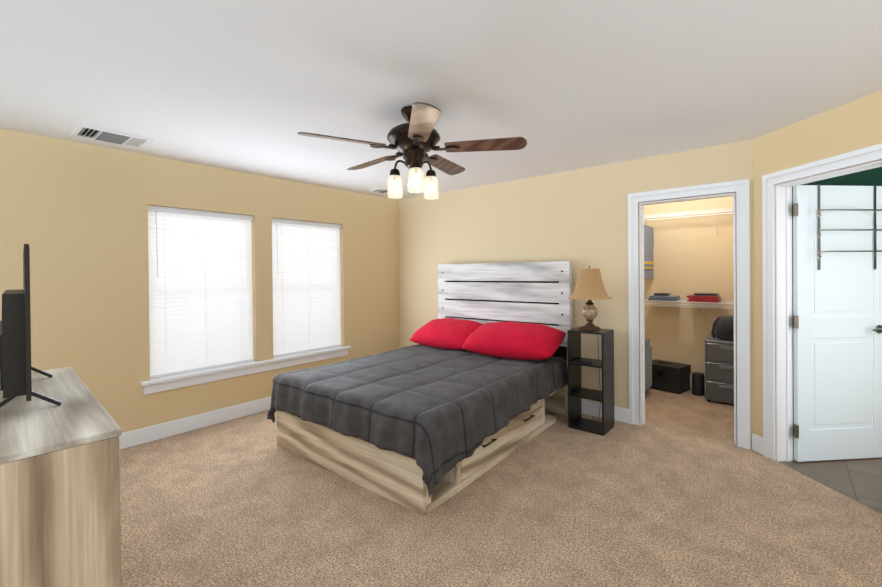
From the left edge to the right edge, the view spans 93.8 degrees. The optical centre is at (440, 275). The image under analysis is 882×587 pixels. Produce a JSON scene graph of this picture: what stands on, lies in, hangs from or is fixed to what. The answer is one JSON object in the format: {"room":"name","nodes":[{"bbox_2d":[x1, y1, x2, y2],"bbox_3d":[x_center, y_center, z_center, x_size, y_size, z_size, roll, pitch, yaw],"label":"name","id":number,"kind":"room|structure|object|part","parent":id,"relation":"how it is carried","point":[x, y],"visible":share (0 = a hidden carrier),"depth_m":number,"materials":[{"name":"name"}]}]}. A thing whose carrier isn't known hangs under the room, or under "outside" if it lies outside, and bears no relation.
{"room":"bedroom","nodes":[
{"label":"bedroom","id":0,"kind":"room"},
{"bbox_2d":[0,129,398,432],"bbox_3d":[-2.006,0.185,4.221,0.160,2.440,4.620,0,0,40],"label":"wall","id":1,"kind":"structure","parent":0,"point":[74,215],"depth_m":3.42,"materials":[{"name":"brown paint"}]},
{"bbox_2d":[119,397,270,449],"bbox_3d":[-1.918,1.340,4.184,0.016,0.130,4.190,0,0,40],"label":"baseboard","id":2,"kind":"structure","parent":1,"relation":"attached to","point":[155,432],"depth_m":3.75,"materials":[{"name":"white wood"}]},
{"bbox_2d":[140,346,350,394],"bbox_3d":[-1.869,0.936,4.324,0.175,0.114,2.157,0,0,40],"label":"window sill","id":3,"kind":"structure","parent":1,"relation":"attached to","point":[159,384],"depth_m":4.05,"materials":[{"name":"white wood"}]},
{"bbox_2d":[0,0,881,199],"bbox_3d":[1.143,-1.115,3.075,6.750,0.120,7.120,0,0,40],"label":"ceiling","id":4,"kind":"structure","parent":0,"point":[256,86],"depth_m":2.15,"materials":[{"name":"white paint"}]},
{"bbox_2d":[71,124,152,147],"bbox_3d":[-2.414,-1.016,3.034,0.300,0.018,0.420,0,0,40],"label":"ceiling vent","id":5,"kind":"object","parent":4,"relation":"in","point":[100,134],"visible":0.94,"depth_m":3.01,"materials":[{"name":"white metal"}]},
{"bbox_2d":[369,188,396,193],"bbox_3d":[-0.703,-1.045,5.109,0.210,0.013,0.300,0,0,40],"label":"ceiling vent","id":6,"kind":"object","parent":4,"relation":"in","point":[381,190],"visible":0.69,"depth_m":5.05,"materials":[{"name":"white metal"}]},
{"bbox_2d":[297,102,526,198],"bbox_3d":[-0.193,-0.771,2.639,1.310,0.537,1.336,0,0,40],"label":"fan","id":7,"kind":"object","parent":4,"relation":"hanging from","point":[414,140],"visible":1,"depth_m":2.52,"materials":[{"name":"brown wood"}]},
{"bbox_3d":[-0.172,-0.857,2.599,0.336,0.365,0.336,0,0,40],"label":"motor","id":8,"kind":"part","parent":7,"relation":"part of","materials":[{"name":"brown metal"}]},
{"bbox_2d":[120,387,881,586],"bbox_3d":[0.643,1.439,3.169,5.350,0.100,6.070,0,0,40],"label":"floor carpet","id":9,"kind":"object","parent":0,"point":[679,490],"visible":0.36,"depth_m":2.37,"materials":[{"name":"beige carpet"}]},
{"bbox_2d":[0,367,121,586],"bbox_3d":[-1.637,0.954,1.603,1.319,0.930,0.486,0,1,43],"label":"dresser","id":10,"kind":"object","parent":9,"relation":"on","point":[60,525],"visible":1,"depth_m":1.24,"materials":[{"name":"brown wood"}]},
{"bbox_2d":[0,244,61,407],"bbox_3d":[-1.734,0.192,1.676,0.890,0.595,0.248,0,1,44],"label":"tv","id":11,"kind":"object","parent":10,"relation":"on","point":[16,367],"visible":1,"depth_m":1.41,"materials":[{"name":"black plastic"}]},
{"bbox_2d":[267,261,572,514],"bbox_3d":[-0.049,0.631,3.747,1.779,1.520,2.340,0,0,38],"label":"bed","id":12,"kind":"object","parent":9,"relation":"on","point":[469,388],"visible":1,"depth_m":3.21,"materials":[{"name":"grey fabric"}]},
{"bbox_2d":[267,344,567,497],"bbox_3d":[-0.108,1.029,3.669,1.779,0.479,2.136,0,0,38],"label":"comforter","id":13,"kind":"object","parent":12,"relation":"on","point":[409,417],"depth_m":2.95,"materials":[{"name":"grey fabric"}]},
{"bbox_2d":[409,318,482,349],"bbox_3d":[0.091,0.647,4.662,0.861,0.303,0.497,0,0,38],"label":"pillow","id":14,"kind":"object","parent":12,"relation":"on","point":[444,333],"depth_m":4.51,"materials":[{"name":"red fabric"}]},
{"bbox_3d":[0.645,0.619,4.637,1.670,1.520,0.083,0,0,38],"label":"headboard","id":15,"kind":"part","parent":12,"relation":"part of","materials":[{"name":"white wood"}]},
{"bbox_2d":[461,321,565,359],"bbox_3d":[0.710,0.629,4.073,0.952,0.321,0.535,0,0,38],"label":"pillow","id":16,"kind":"object","parent":12,"relation":"on","point":[505,340],"depth_m":3.91,"materials":[{"name":"red fabric"}]},
{"bbox_2d":[567,327,613,435],"bbox_3d":[1.365,0.936,3.755,0.320,0.885,0.285,0,0,40],"label":"nightstand","id":17,"kind":"object","parent":9,"relation":"on","point":[577,392],"visible":1,"depth_m":3.73,"materials":[{"name":"black laminate"}]},
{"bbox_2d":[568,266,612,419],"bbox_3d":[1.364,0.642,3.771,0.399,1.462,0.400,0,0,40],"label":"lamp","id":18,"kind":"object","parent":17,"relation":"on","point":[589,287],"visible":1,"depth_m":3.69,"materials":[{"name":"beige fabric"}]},
{"bbox_3d":[1.356,0.073,3.763,0.399,0.270,0.390,0,0,40],"label":"lamp shade","id":19,"kind":"part","parent":18,"relation":"part of","materials":[{"name":"brown fabric"}]},
{"bbox_2d":[645,339,651,392],"bbox_3d":[2.221,1.035,4.699,0.255,0.655,0.450,0,0,40],"label":"suitcase","id":20,"kind":"object","parent":9,"relation":"on","point":[648,366],"visible":0.15,"depth_m":4.66,"materials":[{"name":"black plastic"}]},
{"bbox_2d":[650,359,690,393],"bbox_3d":[2.711,1.196,4.957,0.320,0.322,0.410,-1,0,-38],"label":"lockbox","id":21,"kind":"object","parent":9,"relation":"on","point":[670,377],"visible":0.88,"depth_m":4.83,"materials":[{"name":"black plastic"}]},
{"bbox_2d":[692,372,704,395],"bbox_3d":[2.937,1.235,4.710,0.129,0.243,0.129,0,0,40],"label":"speaker","id":22,"kind":"object","parent":9,"relation":"on","point":[698,383],"visible":1,"depth_m":4.66},
{"bbox_2d":[704,315,733,403],"bbox_3d":[3.117,0.893,4.475,0.390,0.929,0.453,0,0,40],"label":"cart","id":23,"kind":"object","parent":9,"relation":"on","point":[719,364],"visible":0.54,"depth_m":4.36,"materials":[{"name":"grey plastic"}]},
{"bbox_2d":[398,140,753,448],"bbox_3d":[0.993,0.157,4.546,4.030,2.440,0.120,0,0,40],"label":"wall","id":24,"kind":"structure","parent":0,"point":[578,218],"depth_m":4.20,"materials":[{"name":"beige paint"}]},
{"bbox_2d":[566,397,628,422],"bbox_3d":[0.595,1.314,4.805,3.020,0.130,0.016,0,0,40],"label":"baseboard","id":25,"kind":"structure","parent":24,"relation":"attached to","point":[590,408],"depth_m":4.01,"materials":[{"name":"white wood"}]},
{"bbox_2d":[628,179,750,449],"bbox_3d":[2.129,0.308,3.589,0.902,2.131,0.142,0,0,40],"label":"door frame","id":26,"kind":"structure","parent":24,"relation":"attached to","point":[741,234],"depth_m":3.39,"materials":[{"name":"white wood"}]},
{"bbox_2d":[644,196,733,375],"bbox_3d":[2.948,0.136,5.181,1.820,2.440,0.100,0,0,40],"label":"wall","id":27,"kind":"structure","parent":0,"point":[692,255],"depth_m":5.05,"materials":[{"name":"beige paint"}]},
{"bbox_2d":[644,208,733,323],"bbox_3d":[2.741,-0.080,4.934,1.603,1.324,0.769,0,0,40],"label":"closet shelf","id":28,"kind":"object","parent":27,"relation":"attached to","point":[715,298],"visible":0.58,"depth_m":4.94,"materials":[{"name":"white metal"}]},
{"bbox_2d":[752,90,881,436],"bbox_3d":[2.604,0.158,2.281,0.120,2.440,1.952,-1,0,-5],"label":"wall","id":29,"kind":"structure","parent":0,"point":[850,126],"depth_m":2.91,"materials":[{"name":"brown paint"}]},
{"bbox_2d":[752,433,762,454],"bbox_3d":[2.544,1.313,2.308,0.016,0.130,1.900,-1,0,-5],"label":"baseboard","id":30,"kind":"structure","parent":29,"relation":"attached to","point":[757,443],"depth_m":3.20,"materials":[{"name":"white wood"}]},
{"bbox_2d":[762,143,881,461],"bbox_3d":[2.559,0.310,2.691,0.142,2.131,0.912,-1,0,-5],"label":"door frame","id":31,"kind":"structure","parent":29,"relation":"attached to","point":[778,438],"depth_m":3.04,"materials":[{"name":"white wood"}]},
{"bbox_2d":[793,185,881,461],"bbox_3d":[2.949,0.348,3.028,0.756,2.028,0.114,-1,0,-5],"label":"bathroom door","id":32,"kind":"structure","parent":29,"relation":"in","point":[837,317],"depth_m":3.04,"materials":[{"name":"white painted wood"},{"name":"brushed nickel"}]},
{"bbox_2d":[779,456,881,513],"bbox_3d":[3.553,1.419,2.350,2.000,0.100,2.000,-1,0,-5],"label":"floor","id":33,"kind":"structure","parent":0,"point":[859,480],"depth_m":2.83,"materials":[{"name":"grey tile"}]},
{"bbox_2d":[792,167,881,455],"bbox_3d":[3.603,0.148,2.328,1.880,2.440,1.960,-1,0,-5],"label":"wall","id":34,"kind":"structure","parent":0,"point":[871,177],"depth_m":3.16,"materials":[{"name":"green"}]},
{"bbox_3d":[-2.283,0.139,3.943,0.070,1.540,0.960,0,0,40],"label":"window","id":35,"kind":"structure","parent":0,"visible":0},
{"bbox_2d":[148,205,253,378],"bbox_3d":[-2.229,0.137,3.899,0.069,1.492,0.912,0,0,40],"label":"window blind","id":36,"kind":"object","parent":35,"relation":"attached to","point":[200,292],"visible":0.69,"depth_m":3.86,"materials":[{"name":"white plastic"}]},
{"bbox_3d":[-1.578,0.128,4.789,0.070,1.540,0.952,0,0,40],"label":"window","id":37,"kind":"structure","parent":0,"visible":0},
{"bbox_2d":[272,218,341,357],"bbox_3d":[-1.524,0.125,4.745,0.069,1.492,0.904,0,0,40],"label":"window blind","id":38,"kind":"object","parent":37,"relation":"attached to","point":[306,265],"visible":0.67,"depth_m":4.72,"materials":[{"name":"white plastic"}]}
]}

